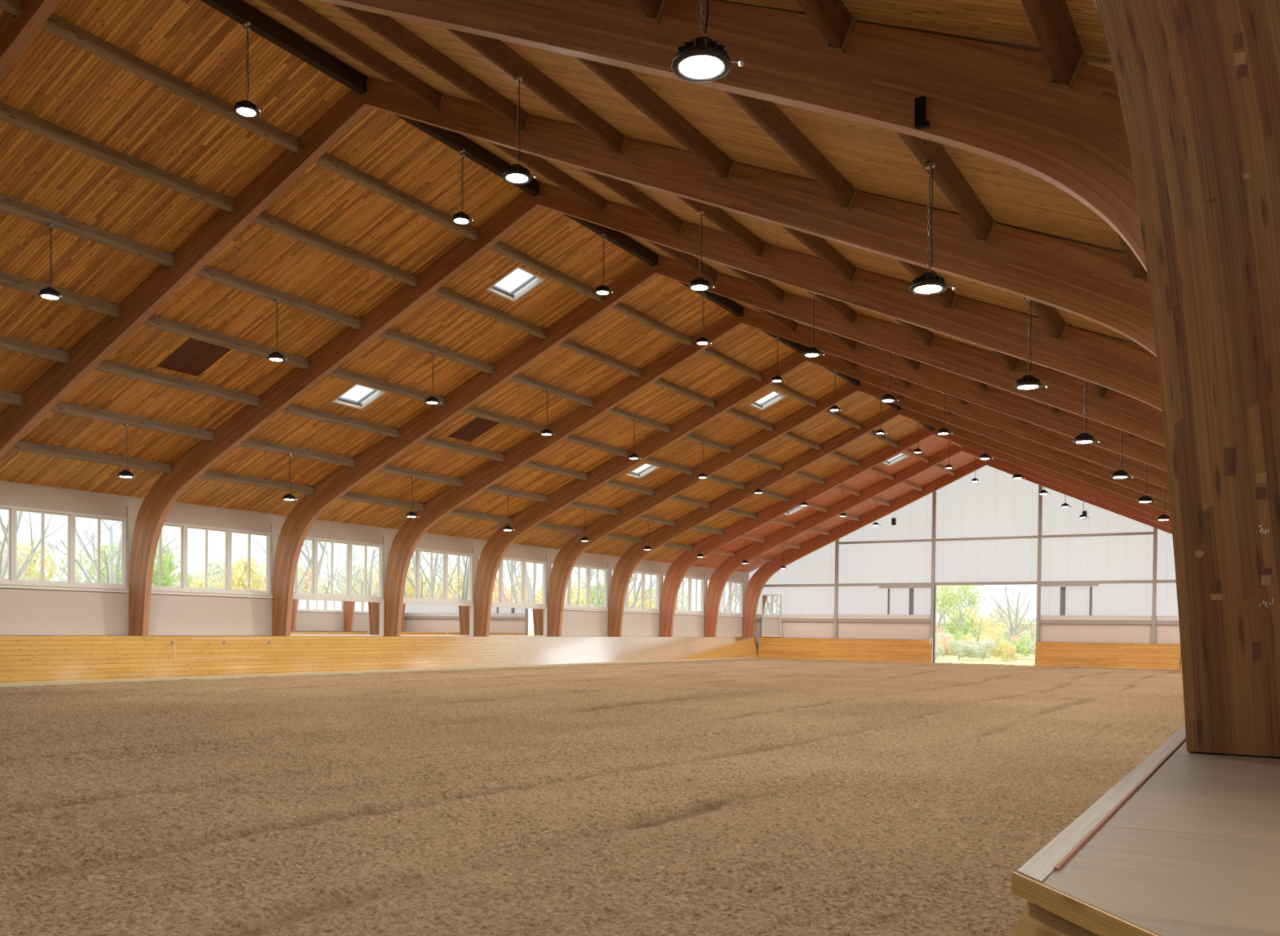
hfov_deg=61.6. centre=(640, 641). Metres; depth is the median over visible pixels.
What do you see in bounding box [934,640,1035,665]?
ground
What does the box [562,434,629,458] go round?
purlin
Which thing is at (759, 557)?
purlin
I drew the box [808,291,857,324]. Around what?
purlin
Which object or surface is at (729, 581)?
window
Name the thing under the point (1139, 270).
purlin
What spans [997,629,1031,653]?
bush
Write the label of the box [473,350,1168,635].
arch
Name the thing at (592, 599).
bush
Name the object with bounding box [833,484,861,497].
purlin
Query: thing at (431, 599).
window
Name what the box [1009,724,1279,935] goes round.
platform
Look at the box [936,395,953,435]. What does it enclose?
pendant lamp
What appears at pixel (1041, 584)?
door track
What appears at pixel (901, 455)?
skylight
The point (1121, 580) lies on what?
wall rail
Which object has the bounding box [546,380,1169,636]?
arch
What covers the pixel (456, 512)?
purlin
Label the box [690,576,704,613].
window
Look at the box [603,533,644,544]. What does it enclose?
purlin
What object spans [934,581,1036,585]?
wall rail
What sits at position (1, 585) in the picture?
trim
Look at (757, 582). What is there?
arch
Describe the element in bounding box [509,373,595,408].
purlin
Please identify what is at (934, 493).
steel post
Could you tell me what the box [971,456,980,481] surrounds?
pendant lamp
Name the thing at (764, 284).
purlin
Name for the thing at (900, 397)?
purlin
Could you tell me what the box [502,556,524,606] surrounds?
window
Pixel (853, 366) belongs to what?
purlin
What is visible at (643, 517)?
purlin
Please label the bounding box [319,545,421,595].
bare tree
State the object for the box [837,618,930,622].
wall rail
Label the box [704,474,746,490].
purlin
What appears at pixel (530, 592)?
bare tree
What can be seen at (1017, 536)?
wall rail
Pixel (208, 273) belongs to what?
purlin
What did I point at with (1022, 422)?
purlin
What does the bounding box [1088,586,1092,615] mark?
upright
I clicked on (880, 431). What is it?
pendant lamp
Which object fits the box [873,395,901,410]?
purlin
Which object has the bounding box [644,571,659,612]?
window
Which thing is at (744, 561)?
pendant lamp
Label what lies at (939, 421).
purlin
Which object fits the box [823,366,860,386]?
purlin
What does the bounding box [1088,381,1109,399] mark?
purlin
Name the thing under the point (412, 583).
bare tree
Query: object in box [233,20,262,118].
pendant lamp
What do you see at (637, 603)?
bush
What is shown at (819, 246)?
purlin
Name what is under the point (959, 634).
bush
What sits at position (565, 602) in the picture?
bush
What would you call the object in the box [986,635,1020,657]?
bush
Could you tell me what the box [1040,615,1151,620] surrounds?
trim
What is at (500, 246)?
purlin
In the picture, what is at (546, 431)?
pendant lamp
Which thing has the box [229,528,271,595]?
window
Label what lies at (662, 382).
purlin
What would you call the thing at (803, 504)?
pendant lamp
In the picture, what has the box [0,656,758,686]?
trim
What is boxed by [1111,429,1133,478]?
pendant lamp
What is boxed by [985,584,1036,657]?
bare tree
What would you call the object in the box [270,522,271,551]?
trim
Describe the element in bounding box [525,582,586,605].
bush
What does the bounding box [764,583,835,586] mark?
wall rail
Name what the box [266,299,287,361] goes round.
pendant lamp
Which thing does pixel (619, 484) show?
purlin
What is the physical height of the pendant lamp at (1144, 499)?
1.328 m
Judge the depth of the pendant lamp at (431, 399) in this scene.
27.95 m
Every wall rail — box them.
[755,617,834,621]
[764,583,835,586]
[837,582,931,586]
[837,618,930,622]
[838,538,931,544]
[934,535,1037,541]
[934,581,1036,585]
[1040,579,1152,583]
[1040,619,1151,623]
[1041,531,1153,537]
[1155,620,1178,624]
[1156,579,1176,582]
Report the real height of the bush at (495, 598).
7.095 m
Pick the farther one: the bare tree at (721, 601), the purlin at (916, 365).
the bare tree at (721, 601)
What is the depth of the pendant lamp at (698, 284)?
18.20 m
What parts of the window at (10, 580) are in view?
sash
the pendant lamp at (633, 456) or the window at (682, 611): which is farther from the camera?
the window at (682, 611)
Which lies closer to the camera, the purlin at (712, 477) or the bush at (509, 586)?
the purlin at (712, 477)
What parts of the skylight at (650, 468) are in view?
sash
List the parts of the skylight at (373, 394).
sash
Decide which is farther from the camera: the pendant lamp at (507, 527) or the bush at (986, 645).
the bush at (986, 645)
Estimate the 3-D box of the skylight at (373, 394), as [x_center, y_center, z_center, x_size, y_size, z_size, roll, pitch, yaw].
[-7.772,-6.874,29.482,1.088,0.687,1.140,1,1,31]
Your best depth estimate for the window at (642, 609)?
54.92 m
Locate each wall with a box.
[0,480,749,636]
[748,465,1181,669]
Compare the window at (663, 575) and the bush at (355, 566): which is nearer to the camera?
the window at (663, 575)
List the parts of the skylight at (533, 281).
sash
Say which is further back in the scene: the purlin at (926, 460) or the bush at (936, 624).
the bush at (936, 624)
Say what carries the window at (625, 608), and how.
in the wall at (24, 611)
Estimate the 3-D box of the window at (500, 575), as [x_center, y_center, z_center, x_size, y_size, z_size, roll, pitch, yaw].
[-6.286,-2.560,44.501,0.190,2.040,1.575,1,1,31]
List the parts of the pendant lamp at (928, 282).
chain, cord, cord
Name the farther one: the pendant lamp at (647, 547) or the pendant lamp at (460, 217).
the pendant lamp at (647, 547)
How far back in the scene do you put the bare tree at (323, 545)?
51.44 m
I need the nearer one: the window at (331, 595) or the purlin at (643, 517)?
the window at (331, 595)
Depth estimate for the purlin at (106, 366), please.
25.63 m
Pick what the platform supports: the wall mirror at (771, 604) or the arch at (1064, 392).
the arch at (1064, 392)
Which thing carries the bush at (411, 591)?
on the ground
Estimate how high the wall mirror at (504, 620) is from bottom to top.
1.300 m
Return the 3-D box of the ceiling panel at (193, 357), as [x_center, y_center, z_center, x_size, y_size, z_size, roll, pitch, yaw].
[-10.466,-6.669,25.146,1.190,0.519,1.080,1,1,31]
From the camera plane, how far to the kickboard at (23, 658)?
35.16 m
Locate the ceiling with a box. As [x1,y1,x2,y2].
[0,0,1142,572]
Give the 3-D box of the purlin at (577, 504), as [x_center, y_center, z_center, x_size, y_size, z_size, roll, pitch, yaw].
[-2.284,-5.521,43.901,0.313,0.336,4.873,1,1,31]
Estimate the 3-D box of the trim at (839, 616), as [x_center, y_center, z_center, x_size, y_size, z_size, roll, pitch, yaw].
[13.928,-1.448,61.581,5.500,0.240,0.057,1,1,31]
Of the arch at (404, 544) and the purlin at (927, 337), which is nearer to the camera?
the purlin at (927, 337)
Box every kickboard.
[0,634,757,683]
[757,636,933,662]
[1035,641,1180,669]
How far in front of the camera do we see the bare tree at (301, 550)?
45.17 m
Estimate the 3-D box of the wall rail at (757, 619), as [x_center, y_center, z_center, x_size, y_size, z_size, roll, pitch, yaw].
[9.063,-1.324,64.479,5.466,0.170,0.097,1,1,31]
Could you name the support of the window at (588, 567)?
in the wall at (24, 611)
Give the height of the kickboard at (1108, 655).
1.324 m
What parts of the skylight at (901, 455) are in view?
sash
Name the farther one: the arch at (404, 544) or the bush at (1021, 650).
the bush at (1021, 650)
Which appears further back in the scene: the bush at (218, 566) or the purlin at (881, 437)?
the bush at (218, 566)
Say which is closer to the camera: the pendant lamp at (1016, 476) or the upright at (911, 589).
the pendant lamp at (1016, 476)
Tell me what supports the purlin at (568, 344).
attached to the ceiling
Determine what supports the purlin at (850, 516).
attached to the ceiling
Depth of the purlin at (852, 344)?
29.37 m
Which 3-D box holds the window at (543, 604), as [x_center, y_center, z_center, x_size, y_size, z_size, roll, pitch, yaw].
[-4.665,-2.569,47.201,0.190,2.040,1.575,1,1,31]
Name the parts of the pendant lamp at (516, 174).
chain, cord, cord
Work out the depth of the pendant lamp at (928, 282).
11.12 m
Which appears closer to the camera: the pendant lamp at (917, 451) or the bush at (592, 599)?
the pendant lamp at (917, 451)
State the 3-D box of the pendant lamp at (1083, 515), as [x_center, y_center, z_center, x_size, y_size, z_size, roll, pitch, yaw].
[21.837,-6.773,52.899,0.399,1.328,0.390,0,1,-27]
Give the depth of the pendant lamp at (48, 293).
19.29 m
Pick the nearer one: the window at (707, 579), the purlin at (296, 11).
the purlin at (296, 11)
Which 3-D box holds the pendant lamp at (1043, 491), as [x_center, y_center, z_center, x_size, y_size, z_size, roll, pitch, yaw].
[16.632,-6.744,44.231,0.399,1.328,0.390,0,1,-27]
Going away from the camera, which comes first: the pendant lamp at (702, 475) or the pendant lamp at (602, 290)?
the pendant lamp at (602, 290)
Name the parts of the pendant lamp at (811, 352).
chain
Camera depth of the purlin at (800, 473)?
50.31 m
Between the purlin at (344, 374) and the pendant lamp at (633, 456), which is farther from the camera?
the pendant lamp at (633, 456)
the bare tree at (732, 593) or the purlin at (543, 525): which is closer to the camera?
the purlin at (543, 525)
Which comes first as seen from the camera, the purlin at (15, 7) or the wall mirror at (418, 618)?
the purlin at (15, 7)
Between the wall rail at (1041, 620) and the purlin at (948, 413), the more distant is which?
the wall rail at (1041, 620)
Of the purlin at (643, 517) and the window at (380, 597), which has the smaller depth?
the window at (380, 597)
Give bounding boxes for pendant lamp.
[37,222,62,300]
[117,423,135,477]
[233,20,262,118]
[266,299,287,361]
[281,453,297,500]
[405,476,419,517]
[424,351,441,404]
[451,148,474,224]
[502,75,537,184]
[502,494,514,530]
[540,390,555,435]
[579,508,591,541]
[594,233,613,295]
[628,419,641,459]
[643,520,653,550]
[671,0,744,82]
[688,209,715,291]
[695,292,712,345]
[696,529,704,556]
[697,443,709,478]
[741,537,750,563]
[753,461,764,493]
[770,337,785,382]
[779,545,787,568]
[800,476,808,506]
[802,293,825,357]
[829,371,842,411]
[839,489,848,516]
[872,501,880,525]
[875,398,887,434]
[880,353,899,402]
[909,161,955,294]
[913,422,924,453]
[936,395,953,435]
[944,440,954,468]
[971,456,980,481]
[978,425,993,459]
[1012,448,1025,479]
[1013,297,1048,390]
[1038,466,1050,494]
[1060,484,1071,506]
[1072,380,1100,444]
[1079,495,1088,517]
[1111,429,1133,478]
[1137,466,1156,502]
[1156,487,1170,519]
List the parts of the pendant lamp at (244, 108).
chain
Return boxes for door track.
[879,584,931,587]
[1040,582,1098,586]
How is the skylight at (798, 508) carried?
attached to the ceiling
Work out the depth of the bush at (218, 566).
77.60 m
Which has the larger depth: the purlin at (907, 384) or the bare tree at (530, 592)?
the bare tree at (530, 592)
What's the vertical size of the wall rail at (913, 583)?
0.160 m
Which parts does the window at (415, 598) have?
sash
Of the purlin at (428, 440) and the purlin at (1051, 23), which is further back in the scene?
the purlin at (428, 440)
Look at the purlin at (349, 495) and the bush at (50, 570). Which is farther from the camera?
the bush at (50, 570)
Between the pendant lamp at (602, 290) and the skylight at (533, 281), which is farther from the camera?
the skylight at (533, 281)
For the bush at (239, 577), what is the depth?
70.40 m
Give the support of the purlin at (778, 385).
attached to the ceiling
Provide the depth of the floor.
10.48 m
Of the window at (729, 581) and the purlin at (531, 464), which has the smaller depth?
the purlin at (531, 464)
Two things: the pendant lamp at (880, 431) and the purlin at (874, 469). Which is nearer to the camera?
the pendant lamp at (880, 431)
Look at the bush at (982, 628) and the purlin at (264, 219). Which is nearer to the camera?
the purlin at (264, 219)
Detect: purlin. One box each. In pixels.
[0,0,23,22]
[0,101,237,216]
[0,194,177,271]
[0,270,122,320]
[0,334,71,366]
[0,389,25,408]
[9,440,173,475]
[40,13,302,157]
[48,400,216,443]
[93,359,262,408]
[142,314,311,372]
[195,265,363,332]
[199,469,315,496]
[200,0,368,96]
[238,437,356,469]
[252,211,420,289]
[261,0,444,111]
[281,403,400,439]
[315,152,480,244]
[327,367,447,408]
[332,3,531,132]
[338,491,425,512]
[377,328,496,376]
[377,464,464,488]
[395,114,541,198]
[417,435,506,463]
[432,285,548,341]
[444,27,627,155]
[447,508,513,525]
[461,405,547,436]
[483,484,550,504]
[488,142,608,214]
[490,240,604,304]
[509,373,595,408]
[521,460,589,482]
[533,521,584,535]
[558,338,644,379]
[562,213,658,267]
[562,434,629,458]
[567,501,619,516]
[575,57,735,182]
[579,168,684,235]
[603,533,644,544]
[604,479,656,497]
[606,406,672,435]
[612,302,694,348]
[631,0,666,23]
[635,514,676,527]
[642,456,693,476]
[648,240,719,284]
[652,377,717,408]
[661,542,693,551]
[668,494,711,509]
[675,195,767,257]
[677,280,744,318]
[682,432,733,455]
[691,524,725,536]
[701,346,764,382]
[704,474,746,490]
[710,549,736,558]
[723,507,757,519]
[724,91,857,210]
[724,407,775,432]
[725,265,786,303]
[738,533,766,543]
[742,453,784,471]
[752,306,799,333]
[752,555,773,563]
[758,488,791,502]
[760,329,808,354]
[769,382,818,408]
[769,518,797,528]
[778,542,801,550]
[782,226,857,283]
[782,431,822,452]
[792,470,826,485]
[795,0,856,53]
[805,501,828,513]
[807,527,831,536]
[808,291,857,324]
[822,329,858,351]
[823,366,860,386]
[823,408,862,431]
[826,352,857,370]
[829,450,862,467]
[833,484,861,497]
[837,511,861,522]
[866,430,899,448]
[867,466,895,480]
[868,496,892,507]
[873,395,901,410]
[884,388,904,399]
[889,374,911,387]
[892,352,921,371]
[894,318,935,347]
[896,131,996,244]
[897,259,957,311]
[900,480,924,492]
[902,448,930,463]
[913,419,935,431]
[929,416,942,423]
[933,462,956,476]
[939,408,952,416]
[946,439,964,447]
[951,395,968,405]
[966,377,988,392]
[988,348,1019,372]
[1016,417,1026,425]
[1021,0,1086,90]
[1023,297,1067,340]
[1045,404,1060,414]
[1084,62,1147,282]
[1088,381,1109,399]
[1126,431,1136,439]
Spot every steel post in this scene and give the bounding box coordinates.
[834,538,839,638]
[930,490,936,654]
[1035,484,1042,641]
[1151,527,1157,643]
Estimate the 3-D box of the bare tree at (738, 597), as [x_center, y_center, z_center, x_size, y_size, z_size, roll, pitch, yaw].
[9.535,-4.471,80.611,6.633,10.915,6.144,1,1,3]
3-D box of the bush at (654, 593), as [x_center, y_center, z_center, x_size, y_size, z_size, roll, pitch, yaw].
[2.773,-2.942,122.208,4.957,6.931,6.595,1,1,27]
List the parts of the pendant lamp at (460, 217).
chain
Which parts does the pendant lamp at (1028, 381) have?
chain, cord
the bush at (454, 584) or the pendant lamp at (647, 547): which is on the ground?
the bush at (454, 584)
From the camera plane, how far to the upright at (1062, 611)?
56.56 m
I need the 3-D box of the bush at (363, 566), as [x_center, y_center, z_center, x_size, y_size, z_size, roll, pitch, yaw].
[-23.750,-2.923,90.679,5.708,6.734,6.985,1,1,6]
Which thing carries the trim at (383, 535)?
attached to the wall at (24, 611)
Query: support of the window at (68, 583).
in the wall at (24, 611)
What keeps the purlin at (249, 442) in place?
attached to the ceiling
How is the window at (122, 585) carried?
in the wall at (24, 611)
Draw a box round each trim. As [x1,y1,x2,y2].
[0,584,743,617]
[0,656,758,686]
[126,506,128,539]
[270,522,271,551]
[382,535,383,561]
[755,613,834,618]
[837,614,930,618]
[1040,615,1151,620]
[1155,615,1178,620]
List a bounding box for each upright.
[887,588,889,614]
[908,587,913,614]
[1059,586,1066,614]
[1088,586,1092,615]
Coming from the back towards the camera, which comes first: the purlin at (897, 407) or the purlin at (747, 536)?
the purlin at (747, 536)
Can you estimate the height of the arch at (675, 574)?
9.951 m
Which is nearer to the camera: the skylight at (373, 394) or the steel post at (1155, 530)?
the skylight at (373, 394)
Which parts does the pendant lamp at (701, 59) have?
chain, cord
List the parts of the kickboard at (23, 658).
hatch trim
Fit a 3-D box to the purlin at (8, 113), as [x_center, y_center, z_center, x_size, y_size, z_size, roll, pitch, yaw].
[-9.096,-8.328,18.500,0.313,0.336,4.873,1,1,31]
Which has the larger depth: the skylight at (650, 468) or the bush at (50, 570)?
the bush at (50, 570)
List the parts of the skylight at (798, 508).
sash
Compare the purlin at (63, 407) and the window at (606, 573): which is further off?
the window at (606, 573)
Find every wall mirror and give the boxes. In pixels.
[290,596,384,635]
[400,600,474,635]
[488,604,547,635]
[761,594,782,636]
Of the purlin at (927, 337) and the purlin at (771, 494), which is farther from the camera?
the purlin at (771, 494)
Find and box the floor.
[0,657,1185,935]
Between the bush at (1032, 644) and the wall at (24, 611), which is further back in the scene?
the bush at (1032, 644)
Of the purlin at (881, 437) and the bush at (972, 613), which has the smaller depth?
the purlin at (881, 437)
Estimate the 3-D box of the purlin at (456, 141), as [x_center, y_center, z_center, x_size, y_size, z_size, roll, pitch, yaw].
[-3.476,-9.712,21.017,0.200,0.290,4.873,1,1,31]
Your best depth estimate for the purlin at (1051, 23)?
7.58 m
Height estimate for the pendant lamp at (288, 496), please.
1.328 m
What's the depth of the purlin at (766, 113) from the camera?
12.66 m
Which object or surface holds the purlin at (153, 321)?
attached to the ceiling
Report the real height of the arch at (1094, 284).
9.951 m
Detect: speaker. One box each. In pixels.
[891,517,896,524]
[1082,510,1087,518]
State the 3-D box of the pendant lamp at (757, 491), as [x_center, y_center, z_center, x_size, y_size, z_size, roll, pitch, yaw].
[4.987,-6.943,45.328,0.399,1.339,0.390,0,1,-27]
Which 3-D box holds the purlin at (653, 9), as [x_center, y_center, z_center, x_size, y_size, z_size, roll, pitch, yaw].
[-1.109,-5.853,7.816,0.271,0.319,4.873,1,1,31]
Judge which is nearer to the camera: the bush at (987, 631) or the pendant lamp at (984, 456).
the pendant lamp at (984, 456)
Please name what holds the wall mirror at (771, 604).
attached to the wall at (999, 504)
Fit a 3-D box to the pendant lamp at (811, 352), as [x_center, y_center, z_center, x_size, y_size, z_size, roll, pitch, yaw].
[3.620,-6.670,22.563,0.399,1.328,0.390,0,1,-27]
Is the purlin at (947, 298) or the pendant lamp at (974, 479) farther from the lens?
the pendant lamp at (974, 479)
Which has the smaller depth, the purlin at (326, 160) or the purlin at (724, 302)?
the purlin at (326, 160)
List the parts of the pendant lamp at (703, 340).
chain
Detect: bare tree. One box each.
[0,511,67,578]
[35,515,180,583]
[247,535,311,591]
[298,539,363,593]
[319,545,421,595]
[371,551,503,599]
[420,551,468,599]
[494,560,533,602]
[507,560,536,603]
[572,568,604,605]
[573,569,685,608]
[595,568,638,595]
[719,582,739,612]
[725,582,739,612]
[727,582,739,604]
[961,595,1004,657]
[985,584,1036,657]
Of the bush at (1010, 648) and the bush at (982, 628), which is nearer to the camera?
the bush at (1010, 648)
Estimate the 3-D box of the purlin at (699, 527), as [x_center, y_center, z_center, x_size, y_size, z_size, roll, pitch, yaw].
[2.920,-5.550,52.568,0.313,0.336,4.873,1,1,31]
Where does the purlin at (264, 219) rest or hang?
attached to the ceiling
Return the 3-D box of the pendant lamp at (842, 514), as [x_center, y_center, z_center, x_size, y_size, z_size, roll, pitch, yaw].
[10.191,-6.972,53.995,0.399,1.339,0.390,0,1,-27]
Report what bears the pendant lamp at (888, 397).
hanging from the purlin at (916, 365)
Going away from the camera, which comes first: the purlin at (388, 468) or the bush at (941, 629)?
the purlin at (388, 468)
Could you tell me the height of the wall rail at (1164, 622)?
0.170 m
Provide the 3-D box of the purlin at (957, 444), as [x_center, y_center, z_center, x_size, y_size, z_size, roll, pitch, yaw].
[14.741,-9.814,51.352,0.200,0.290,4.873,1,1,31]
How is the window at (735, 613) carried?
in the wall at (24, 611)
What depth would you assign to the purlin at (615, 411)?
37.05 m
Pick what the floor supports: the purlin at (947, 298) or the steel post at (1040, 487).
the steel post at (1040, 487)
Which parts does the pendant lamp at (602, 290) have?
chain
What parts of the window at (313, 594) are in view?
sash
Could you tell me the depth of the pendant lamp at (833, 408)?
38.24 m
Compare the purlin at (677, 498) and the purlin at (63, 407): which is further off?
the purlin at (677, 498)
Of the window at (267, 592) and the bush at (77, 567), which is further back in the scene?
the bush at (77, 567)
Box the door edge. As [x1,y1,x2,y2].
[933,585,936,662]
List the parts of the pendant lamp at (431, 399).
chain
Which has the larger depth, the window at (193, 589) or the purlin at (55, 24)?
the window at (193, 589)
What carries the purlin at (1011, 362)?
attached to the ceiling
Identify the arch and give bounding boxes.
[0,0,1146,271]
[0,77,1156,459]
[128,182,1161,635]
[272,254,1164,635]
[384,306,1167,635]
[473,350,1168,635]
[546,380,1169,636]
[608,406,1170,636]
[660,426,1171,636]
[704,444,1172,636]
[742,458,1172,636]
[1093,0,1279,756]
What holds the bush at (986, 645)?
on the ground
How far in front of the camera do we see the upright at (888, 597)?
61.40 m
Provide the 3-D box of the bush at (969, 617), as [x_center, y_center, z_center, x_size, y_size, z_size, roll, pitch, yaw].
[31.313,-0.928,104.967,4.077,3.931,5.424,1,1,-13]
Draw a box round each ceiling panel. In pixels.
[157,337,230,376]
[448,417,499,441]
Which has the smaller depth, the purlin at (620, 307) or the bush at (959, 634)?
the purlin at (620, 307)
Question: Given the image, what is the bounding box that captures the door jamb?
[928,638,933,662]
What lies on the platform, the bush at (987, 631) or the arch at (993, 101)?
the arch at (993, 101)
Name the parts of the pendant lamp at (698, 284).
chain, cord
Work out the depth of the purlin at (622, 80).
13.51 m
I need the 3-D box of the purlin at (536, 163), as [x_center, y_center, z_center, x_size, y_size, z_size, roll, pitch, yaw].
[-2.027,-9.005,20.149,0.271,0.319,4.873,1,1,31]
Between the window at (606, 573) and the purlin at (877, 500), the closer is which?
the window at (606, 573)
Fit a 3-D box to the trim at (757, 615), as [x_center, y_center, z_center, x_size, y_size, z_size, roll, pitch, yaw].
[9.037,-1.544,64.517,5.550,0.240,0.057,1,1,31]
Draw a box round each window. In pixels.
[0,504,14,584]
[13,506,73,586]
[72,511,127,589]
[151,521,186,591]
[185,524,230,593]
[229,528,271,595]
[278,533,316,597]
[315,537,351,599]
[350,541,383,599]
[388,545,419,601]
[418,548,447,603]
[446,551,473,604]
[477,554,502,604]
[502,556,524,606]
[524,559,546,607]
[550,561,571,608]
[570,564,590,608]
[589,565,608,609]
[610,568,628,610]
[627,570,644,611]
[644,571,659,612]
[662,573,677,612]
[676,575,691,613]
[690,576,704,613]
[706,577,719,614]
[719,580,731,614]
[730,580,742,615]
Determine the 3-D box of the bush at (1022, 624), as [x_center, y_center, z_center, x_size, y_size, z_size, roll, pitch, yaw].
[37.377,-0.773,101.863,5.158,3.751,4.960,1,1,15]
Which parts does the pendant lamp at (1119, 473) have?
chain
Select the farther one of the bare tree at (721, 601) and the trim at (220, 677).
the bare tree at (721, 601)
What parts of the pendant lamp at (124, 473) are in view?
cord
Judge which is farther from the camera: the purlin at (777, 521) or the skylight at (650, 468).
the purlin at (777, 521)
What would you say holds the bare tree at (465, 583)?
on the ground
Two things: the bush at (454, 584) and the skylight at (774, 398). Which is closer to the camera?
the skylight at (774, 398)
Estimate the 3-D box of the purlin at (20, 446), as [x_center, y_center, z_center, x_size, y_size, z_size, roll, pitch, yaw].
[-14.244,-4.742,27.500,0.313,0.336,4.873,1,1,31]
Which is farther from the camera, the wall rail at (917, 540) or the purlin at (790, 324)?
the wall rail at (917, 540)
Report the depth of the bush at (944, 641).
80.41 m
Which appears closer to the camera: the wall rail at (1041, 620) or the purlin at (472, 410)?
the purlin at (472, 410)
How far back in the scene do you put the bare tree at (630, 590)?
62.52 m
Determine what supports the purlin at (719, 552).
attached to the ceiling
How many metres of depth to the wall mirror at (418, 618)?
41.72 m
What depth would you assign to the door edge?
60.03 m
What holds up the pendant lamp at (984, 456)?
hanging from the roof purlin
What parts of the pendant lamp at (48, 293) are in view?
chain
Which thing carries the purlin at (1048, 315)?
attached to the ceiling
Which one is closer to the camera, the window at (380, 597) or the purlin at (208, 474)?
the purlin at (208, 474)
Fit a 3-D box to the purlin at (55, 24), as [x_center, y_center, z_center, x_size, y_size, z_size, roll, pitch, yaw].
[-7.545,-9.048,17.566,0.313,0.336,4.873,1,1,31]
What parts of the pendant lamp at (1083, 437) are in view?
chain, cord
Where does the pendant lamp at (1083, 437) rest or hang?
hanging from the purlin at (1101, 391)
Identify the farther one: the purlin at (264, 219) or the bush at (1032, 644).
the bush at (1032, 644)
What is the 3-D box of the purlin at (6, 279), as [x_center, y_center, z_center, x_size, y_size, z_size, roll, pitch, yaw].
[-12.196,-6.888,20.366,0.313,0.336,4.873,1,1,31]
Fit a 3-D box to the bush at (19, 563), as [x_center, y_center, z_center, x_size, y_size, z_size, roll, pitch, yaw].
[-34.448,-2.568,58.351,5.482,6.469,6.710,1,1,11]
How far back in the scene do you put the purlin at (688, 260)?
25.46 m
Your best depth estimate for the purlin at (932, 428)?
48.42 m
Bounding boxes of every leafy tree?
[935,584,973,652]
[936,584,985,648]
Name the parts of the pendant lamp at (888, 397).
chain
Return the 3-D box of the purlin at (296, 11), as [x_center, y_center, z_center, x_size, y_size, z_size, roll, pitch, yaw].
[-4.629,-8.991,15.815,0.271,0.319,4.873,1,1,31]
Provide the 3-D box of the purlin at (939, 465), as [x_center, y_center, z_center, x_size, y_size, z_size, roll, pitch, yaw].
[15.876,-9.180,56.569,0.313,0.336,4.873,1,1,31]
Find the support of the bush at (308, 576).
on the ground
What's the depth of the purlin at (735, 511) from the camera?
52.27 m
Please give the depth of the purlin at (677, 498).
47.86 m
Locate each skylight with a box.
[331,382,386,409]
[485,266,546,302]
[624,462,660,478]
[749,390,786,410]
[783,505,805,515]
[881,452,909,465]
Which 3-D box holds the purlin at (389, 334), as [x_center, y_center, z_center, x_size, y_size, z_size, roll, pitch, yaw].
[-5.441,-7.637,28.100,0.313,0.336,4.873,1,1,31]
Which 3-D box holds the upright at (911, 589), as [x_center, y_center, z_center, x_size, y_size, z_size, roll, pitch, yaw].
[15.326,-2.301,60.744,0.250,1.500,0.047,1,1,31]
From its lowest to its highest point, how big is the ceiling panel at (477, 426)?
0.519 m
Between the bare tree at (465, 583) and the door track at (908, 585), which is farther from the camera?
the door track at (908, 585)
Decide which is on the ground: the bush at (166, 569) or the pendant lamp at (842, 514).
the bush at (166, 569)
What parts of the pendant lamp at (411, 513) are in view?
cord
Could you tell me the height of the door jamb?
1.360 m
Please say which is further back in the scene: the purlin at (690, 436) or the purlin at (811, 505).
the purlin at (811, 505)
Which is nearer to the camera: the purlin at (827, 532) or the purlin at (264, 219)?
the purlin at (264, 219)
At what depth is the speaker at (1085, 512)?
55.88 m
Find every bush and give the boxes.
[0,534,58,581]
[4,540,59,580]
[57,548,179,586]
[88,537,194,586]
[177,556,236,588]
[189,555,266,590]
[255,565,324,592]
[293,558,375,595]
[333,566,377,593]
[353,561,442,599]
[407,576,442,588]
[426,567,493,599]
[492,570,542,603]
[505,581,537,602]
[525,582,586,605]
[537,585,582,604]
[571,581,604,606]
[628,586,655,608]
[640,586,693,610]
[935,615,952,629]
[935,622,943,638]
[935,626,951,645]
[935,631,953,653]
[935,635,955,657]
[935,643,945,657]
[937,629,965,654]
[939,613,980,648]
[941,605,1011,635]
[945,639,973,659]
[959,632,988,656]
[966,636,995,657]
[967,640,997,660]
[975,614,1034,644]
[975,625,1004,642]
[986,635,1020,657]
[990,604,1036,640]
[991,640,1018,661]
[994,635,1031,657]
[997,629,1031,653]
[1007,615,1036,647]
[1026,632,1035,656]
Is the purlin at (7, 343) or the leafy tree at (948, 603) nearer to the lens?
the purlin at (7, 343)
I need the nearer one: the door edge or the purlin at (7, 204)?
the purlin at (7, 204)
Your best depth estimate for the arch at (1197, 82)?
3.11 m
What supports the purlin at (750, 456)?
attached to the ceiling
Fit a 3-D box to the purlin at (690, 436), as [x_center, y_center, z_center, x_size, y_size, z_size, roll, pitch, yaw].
[2.366,-7.681,41.101,0.313,0.336,4.873,1,1,31]
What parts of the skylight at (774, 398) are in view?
sash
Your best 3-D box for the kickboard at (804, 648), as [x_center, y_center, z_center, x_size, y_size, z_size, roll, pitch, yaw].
[11.714,0.451,62.522,10.580,1.324,0.270,1,1,31]
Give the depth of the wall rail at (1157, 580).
53.97 m
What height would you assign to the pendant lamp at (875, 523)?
1.339 m
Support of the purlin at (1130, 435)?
attached to the ceiling
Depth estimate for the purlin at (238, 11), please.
17.34 m
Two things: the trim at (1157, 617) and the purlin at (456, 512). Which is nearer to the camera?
the purlin at (456, 512)
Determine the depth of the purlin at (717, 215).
19.18 m

